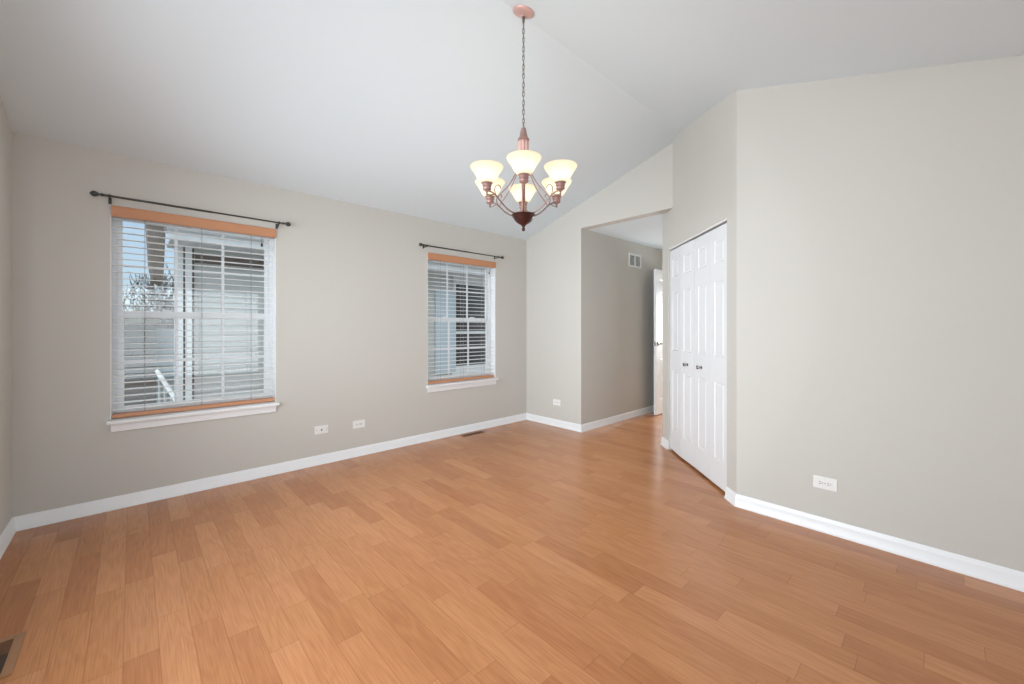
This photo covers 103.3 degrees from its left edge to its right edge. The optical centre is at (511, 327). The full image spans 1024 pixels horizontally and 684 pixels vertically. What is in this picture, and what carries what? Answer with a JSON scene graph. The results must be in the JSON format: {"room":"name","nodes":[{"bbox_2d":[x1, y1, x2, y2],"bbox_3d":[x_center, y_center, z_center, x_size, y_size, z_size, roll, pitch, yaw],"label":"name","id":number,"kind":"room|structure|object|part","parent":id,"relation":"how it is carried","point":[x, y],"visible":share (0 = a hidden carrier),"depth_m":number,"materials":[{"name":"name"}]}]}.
{"room":"empty dining room","nodes":[
{"label":"empty dining room","id":0,"kind":"room"},
{"bbox_2d":[0,97,11,534],"bbox_3d":[-1.428,-0.299,0.665,0.120,3.078,4.723,0,0,-43],"label":"wall","id":1,"kind":"structure","parent":0,"point":[5,129],"depth_m":2.29,"materials":[{"name":"paint"}]},
{"bbox_2d":[0,518,15,558],"bbox_3d":[-1.377,1.178,0.713,0.019,0.084,4.723,0,0,-43],"label":"baseboard","id":2,"kind":"structure","parent":1,"relation":"attached to","point":[9,531],"depth_m":2.29,"materials":[{"name":"white paint"}]},
{"bbox_2d":[12,132,525,516],"bbox_3d":[-1.454,0.032,3.978,4.611,2.417,0.150,0,0,-43],"label":"wall","id":3,"kind":"structure","parent":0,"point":[351,279],"depth_m":3.20,"materials":[{"name":"paint"}]},
{"bbox_2d":[90,190,290,228],"bbox_3d":[-2.302,-0.858,3.021,1.172,0.056,0.088,0,0,-43],"label":"curtain rod","id":4,"kind":"object","parent":3,"relation":"attached to","point":[93,193],"visible":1,"depth_m":2.88,"materials":[{"name":"grey metal"}]},
{"bbox_3d":[-2.284,-0.868,3.002,1.060,0.015,0.015,0,0,-43],"label":"rod","id":5,"kind":"part","parent":4,"relation":"part of","materials":[{"name":"grey metal"}]},
{"bbox_2d":[106,204,279,431],"bbox_3d":[-2.367,-0.065,3.089,1.019,1.526,0.190,0,0,-43],"label":"window","id":6,"kind":"structure","parent":3,"relation":"attached to","point":[124,424],"depth_m":3.03,"materials":[{"name":"white paint"}]},
{"bbox_3d":[-2.347,0.630,3.067,1.019,0.027,0.130,0,0,-43],"label":"sill","id":7,"kind":"part","parent":6,"relation":"part of","materials":[{"name":"white paint"}]},
{"bbox_3d":[-2.421,-0.438,3.147,0.927,0.724,0.022,0,0,-43],"label":"sash","id":8,"kind":"part","parent":6,"relation":"part of","materials":[{"name":"white plastic"}]},
{"bbox_3d":[-2.404,0.236,3.128,0.927,0.712,0.024,0,0,-43],"label":"sash","id":9,"kind":"part","parent":6,"relation":"part of","materials":[{"name":"white plastic"}]},
{"bbox_2d":[111,205,275,418],"bbox_3d":[-2.348,-0.106,3.068,0.979,1.436,0.085,0,0,-43],"label":"window blind","id":10,"kind":"object","parent":3,"relation":"attached to","point":[116,211],"visible":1,"depth_m":3.04,"materials":[{"name":"white plastic"}]},
{"bbox_3d":[-2.357,0.598,3.078,0.967,0.028,0.050,0,0,-43],"label":"rail","id":11,"kind":"part","parent":10,"relation":"part of","materials":[{"name":"orange wood"}]},
{"bbox_3d":[-2.124,-0.095,3.297,0.003,1.360,0.057,0,0,-43],"label":"ladder cord","id":12,"kind":"part","parent":10,"relation":"part of","materials":[{"name":"white fabric"}]},
{"bbox_2d":[12,413,525,530],"bbox_3d":[-1.396,1.178,3.917,4.371,0.084,0.019,0,0,-43],"label":"baseboard","id":13,"kind":"structure","parent":3,"relation":"attached to","point":[23,522],"depth_m":3.13,"materials":[{"name":"white paint"}]},
{"bbox_2d":[315,425,327,434],"bbox_3d":[-1.705,0.912,3.628,0.116,0.072,0.018,0,0,-43],"label":"cable plate","id":14,"kind":"object","parent":3,"relation":"attached to","point":[318,429],"visible":1,"depth_m":3.63,"materials":[{"name":"white plastic"}]},
{"bbox_2d":[353,419,364,428],"bbox_3d":[-1.460,0.917,3.864,0.116,0.072,0.009,0,0,-43],"label":"wall outlet","id":15,"kind":"object","parent":3,"relation":"attached to","point":[360,423],"visible":1,"depth_m":3.86,"materials":[{"name":"white plastic"}]},
{"bbox_2d":[419,243,503,258],"bbox_3d":[-0.555,-0.873,4.657,1.187,0.042,0.088,0,0,-43],"label":"curtain rod","id":16,"kind":"object","parent":3,"relation":"attached to","point":[420,244],"visible":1,"depth_m":4.55,"materials":[{"name":"grey metal"}]},
{"bbox_2d":[428,252,495,383],"bbox_3d":[-0.575,-0.102,4.728,0.966,1.429,0.085,0,0,-43],"label":"window blind","id":17,"kind":"object","parent":3,"relation":"attached to","point":[432,256],"visible":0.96,"depth_m":4.72,"materials":[{"name":"white plastic"}]},
{"bbox_3d":[-0.814,-0.091,4.525,0.003,1.353,0.057,0,0,-43],"label":"ladder cord","id":18,"kind":"part","parent":17,"relation":"part of","materials":[{"name":"white fabric"}]},
{"bbox_3d":[-0.584,0.598,4.738,0.954,0.028,0.050,0,0,-43],"label":"rail","id":19,"kind":"part","parent":17,"relation":"part of","materials":[{"name":"orange wood"}]},
{"bbox_3d":[-0.585,-0.091,4.739,0.003,1.353,0.057,0,0,-43],"label":"ladder cord","id":20,"kind":"part","parent":17,"relation":"part of","materials":[{"name":"white fabric"}]},
{"bbox_3d":[-0.357,-0.091,4.953,0.003,1.353,0.057,0,0,-43],"label":"ladder cord","id":21,"kind":"part","parent":17,"relation":"part of","materials":[{"name":"white fabric"}]},
{"bbox_2d":[426,252,498,392],"bbox_3d":[-0.595,-0.061,4.749,1.006,1.519,0.190,0,0,-43],"label":"window","id":22,"kind":"structure","parent":3,"relation":"attached to","point":[484,381],"depth_m":4.89,"materials":[{"name":"white paint"}]},
{"bbox_3d":[-0.649,-0.434,4.806,0.914,0.717,0.022,0,0,-43],"label":"sash","id":23,"kind":"part","parent":22,"relation":"part of","materials":[{"name":"white plastic"}]},
{"bbox_3d":[-0.631,0.236,4.788,0.914,0.712,0.024,0,0,-43],"label":"sash","id":24,"kind":"part","parent":22,"relation":"part of","materials":[{"name":"white plastic"}]},
{"bbox_3d":[-0.574,0.630,4.727,1.006,0.027,0.130,0,0,-43],"label":"sill","id":25,"kind":"part","parent":22,"relation":"part of","materials":[{"name":"white paint"}]},
{"bbox_3d":[-0.639,-0.101,4.796,0.970,1.441,0.060,0,0,-43],"label":"frame","id":26,"kind":"part","parent":22,"relation":"part of","materials":[{"name":"white plastic"}]},
{"bbox_2d":[0,412,1023,683],"bbox_3d":[1.422,1.280,1.005,8.950,0.120,8.423,0,0,-43],"label":"floor","id":27,"kind":"structure","parent":0,"point":[525,551],"depth_m":1.90,"materials":[{"name":"brown wood"}]},
{"bbox_2d":[0,631,26,678],"bbox_3d":[-1.919,1.217,1.464,0.180,0.006,0.276,0,0,-43],"label":"floor vent","id":28,"kind":"object","parent":27,"relation":"in","point":[10,646],"visible":1,"depth_m":1.52,"materials":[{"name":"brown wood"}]},
{"bbox_2d":[461,431,483,436],"bbox_3d":[-0.448,1.218,4.670,0.300,0.004,0.070,0,0,-43],"label":"floor vent","id":29,"kind":"object","parent":27,"relation":"in","point":[478,432],"visible":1,"depth_m":4.67,"materials":[{"name":"brown metal"}]},
{"bbox_2d":[0,0,1023,249],"bbox_3d":[1.474,-1.575,0.950,8.950,0.806,8.273,0,0,-43],"label":"ceiling","id":30,"kind":"structure","parent":0,"point":[389,105],"depth_m":2.49,"materials":[{"name":"paint"}]},
{"bbox_2d":[470,5,576,230],"bbox_3d":[0.066,-1.200,2.336,0.633,1.286,0.629,0,0,-43],"label":"chandelier","id":31,"kind":"object","parent":30,"relation":"hanging from","point":[523,161],"visible":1,"depth_m":2.27,"materials":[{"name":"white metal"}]},
{"bbox_3d":[-0.137,-0.840,2.224,0.182,0.091,0.182,0,0,-29],"label":"lamp shade","id":32,"kind":"part","parent":31,"relation":"part of","materials":[{"name":"white glass"}]},
{"bbox_3d":[-0.133,-0.840,2.456,0.182,0.091,0.182,0,0,31],"label":"lamp shade","id":33,"kind":"part","parent":31,"relation":"part of","materials":[{"name":"white glass"}]},
{"bbox_3d":[-0.051,-0.704,2.406,0.193,0.106,0.008,0,0,31],"label":"arm","id":34,"kind":"part","parent":31,"relation":"part of","materials":[{"name":"orange metal"}]},
{"bbox_3d":[-0.053,-0.704,2.270,0.193,0.106,0.008,0,0,-29],"label":"arm","id":35,"kind":"part","parent":31,"relation":"part of","materials":[{"name":"orange metal"}]},
{"bbox_3d":[0.070,-0.840,2.568,0.182,0.091,0.182,0,0,1],"label":"lamp shade","id":36,"kind":"part","parent":31,"relation":"part of","materials":[{"name":"white glass"}]},
{"bbox_3d":[0.062,-0.840,2.104,0.182,0.091,0.182,0,0,1],"label":"lamp shade","id":37,"kind":"part","parent":31,"relation":"part of","materials":[{"name":"white glass"}]},
{"bbox_3d":[0.066,-1.452,2.336,0.015,0.605,0.015,0,0,-27],"label":"chain","id":38,"kind":"part","parent":31,"relation":"part of","materials":[{"name":"metal"}]},
{"bbox_3d":[0.066,-0.619,2.336,0.139,0.074,0.139,0,0,-43],"label":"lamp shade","id":39,"kind":"part","parent":31,"relation":"part of","materials":[{"name":"brown metal"}]},
{"bbox_3d":[0.064,-0.704,2.200,0.008,0.106,0.193,0,0,1],"label":"arm","id":40,"kind":"part","parent":31,"relation":"part of","materials":[{"name":"orange metal"}]},
{"bbox_3d":[0.185,-0.704,2.402,0.193,0.106,0.008,0,0,-29],"label":"arm","id":41,"kind":"part","parent":31,"relation":"part of","materials":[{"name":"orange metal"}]},
{"bbox_3d":[0.183,-0.704,2.266,0.193,0.106,0.008,0,0,31],"label":"arm","id":42,"kind":"part","parent":31,"relation":"part of","materials":[{"name":"orange metal"}]},
{"bbox_3d":[0.270,-0.840,2.449,0.182,0.091,0.182,0,0,-29],"label":"lamp shade","id":43,"kind":"part","parent":31,"relation":"part of","materials":[{"name":"white glass"}]},
{"bbox_3d":[0.265,-0.840,2.216,0.182,0.091,0.182,0,0,31],"label":"lamp shade","id":44,"kind":"part","parent":31,"relation":"part of","materials":[{"name":"white glass"}]},
{"bbox_2d":[526,143,672,424],"bbox_3d":[0.924,-0.282,4.724,0.120,3.044,2.012,0,0,-43],"label":"wall","id":45,"kind":"structure","parent":0,"point":[556,255],"depth_m":4.89,"materials":[{"name":"paint"}]},
{"bbox_2d":[526,413,580,431],"bbox_3d":[0.501,1.178,5.074,0.019,0.084,0.923,0,0,-43],"label":"baseboard","id":46,"kind":"structure","parent":45,"relation":"attached to","point":[540,419],"depth_m":5.04,"materials":[{"name":"white paint"}]},
{"bbox_2d":[553,399,559,405],"bbox_3d":[0.553,0.923,5.026,0.009,0.072,0.116,0,0,-43],"label":"wall outlet","id":47,"kind":"object","parent":45,"relation":"attached to","point":[555,401],"visible":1,"depth_m":5.03,"materials":[{"name":"white plastic"}]},
{"bbox_2d":[587,230,661,422],"bbox_3d":[1.673,0.034,5.648,2.236,2.412,0.120,0,0,-43],"label":"wall","id":48,"kind":"structure","parent":0,"point":[620,297],"depth_m":5.32,"materials":[{"name":"paint"}]},
{"bbox_2d":[581,405,653,431],"bbox_3d":[1.634,1.178,5.515,2.275,0.084,0.019,0,0,-43],"label":"baseboard","id":49,"kind":"structure","parent":48,"relation":"attached to","point":[610,420],"depth_m":5.23,"materials":[{"name":"white paint"}]},
{"bbox_2d":[629,253,640,268],"bbox_3d":[1.695,-0.925,5.580,0.330,0.190,0.008,0,0,-43],"label":"air vent","id":50,"kind":"object","parent":48,"relation":"in","point":[634,259],"visible":1,"depth_m":5.57,"materials":[{"name":"white plastic"}]},
{"bbox_2d":[662,91,736,493],"bbox_3d":[1.612,-0.299,3.509,0.110,3.078,1.466,0,0,1],"label":"wall","id":51,"kind":"structure","parent":0,"point":[705,150],"depth_m":3.16,"materials":[{"name":"paint"}]},
{"bbox_2d":[660,436,667,448],"bbox_3d":[1.564,1.178,4.160,0.019,0.084,0.182,0,0,1],"label":"baseboard","id":52,"kind":"structure","parent":51,"relation":"attached to","point":[664,442],"depth_m":4.15,"materials":[{"name":"white paint"}]},
{"bbox_2d":[669,236,697,466],"bbox_3d":[1.571,0.204,3.777,0.077,1.993,0.574,0,0,1],"label":"door","id":53,"kind":"structure","parent":51,"relation":"in","point":[682,257],"depth_m":3.71,"materials":[{"name":"white paint"}]},
{"bbox_2d":[693,218,726,490],"bbox_3d":[1.560,0.204,3.201,0.072,1.993,0.574,0,0,1],"label":"door","id":54,"kind":"structure","parent":51,"relation":"in","point":[710,247],"depth_m":3.18,"materials":[{"name":"white paint"}]},
{"bbox_2d":[724,486,735,505],"bbox_3d":[1.532,1.178,2.840,0.019,0.084,0.140,0,0,1],"label":"baseboard","id":55,"kind":"structure","parent":51,"relation":"attached to","point":[730,495],"depth_m":2.84,"materials":[{"name":"white paint"}]},
{"bbox_2d":[737,55,1023,571],"bbox_3d":[3.383,-0.193,0.890,0.110,2.867,5.275,0,0,-43],"label":"wall","id":56,"kind":"structure","parent":0,"point":[880,216],"depth_m":2.22,"materials":[{"name":"paint"}]},
{"bbox_2d":[813,475,836,491],"bbox_3d":[1.869,0.928,2.420,0.009,0.072,0.116,0,0,-43],"label":"wall outlet","id":57,"kind":"object","parent":56,"relation":"attached to","point":[830,484],"visible":1,"depth_m":2.42,"materials":[{"name":"white plastic"}]},
{"bbox_2d":[734,494,1023,591],"bbox_3d":[3.333,1.178,0.849,0.019,0.084,5.283,0,0,-43],"label":"baseboard","id":58,"kind":"structure","parent":56,"relation":"attached to","point":[996,574],"depth_m":2.20,"materials":[{"name":"white paint"}]},
{"bbox_3d":[2.801,0.034,6.006,0.100,2.412,0.898,0,0,-43],"label":"wall","id":59,"kind":"structure","parent":0,"visible":0},
{"bbox_2d":[652,269,661,414],"bbox_3d":[2.265,0.197,5.906,0.151,2.023,0.802,0,0,45],"label":"door","id":60,"kind":"structure","parent":59,"relation":"in","point":[657,343],"depth_m":5.64,"materials":[{"name":"white paint"}]},
{"label":"outside","id":61,"kind":"structure","parent":0,"visible":0},
{"bbox_3d":[-21.786,4.320,30.579,90.000,0.200,65.577,0,0,-43],"label":"ground","id":62,"kind":"structure","parent":61,"visible":0},
{"bbox_2d":[123,263,173,328],"bbox_3d":[-10.190,0.952,10.879,3.754,6.557,5.847,0,0,32],"label":"bare tree","id":63,"kind":"object","parent":62,"relation":"on","point":[165,284],"visible":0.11,"depth_m":10.99,"materials":[{"name":"grey plant"}]},
{"bbox_2d":[124,319,173,405],"bbox_3d":[-9.675,2.030,5.942,8.400,4.380,2.300,0,0,-43],"label":"house","id":64,"kind":"structure","parent":62,"relation":"on","point":[136,335],"depth_m":7.41,"materials":[{"name":"grey"}]},
{"bbox_2d":[155,369,174,402],"bbox_3d":[-5.077,2.435,5.965,1.475,3.569,0.070,0,0,40],"label":"stair railing","id":65,"kind":"object","parent":62,"relation":"on","point":[160,377],"visible":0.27,"depth_m":6.06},
{"bbox_2d":[145,224,484,400],"bbox_3d":[-2.053,1.070,9.243,9.360,6.300,3.700,0,0,-43],"label":"neighbouring house","id":66,"kind":"structure","parent":62,"relation":"on","point":[433,326],"depth_m":5.83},
{"bbox_2d":[435,290,455,373],"bbox_3d":[-1.353,0.080,8.263,0.480,1.680,0.044,0,0,-43],"label":"shutter","id":67,"kind":"object","parent":66,"relation":"hanging from","point":[444,324],"depth_m":8.22,"materials":[{"name":"white plastic"}]},
{"bbox_3d":[-0.780,-0.060,8.901,1.230,1.840,0.020,0,0,-43],"label":"pane","id":68,"kind":"part","parent":66,"relation":"part of","materials":[{"name":"clear glass"}]}
]}

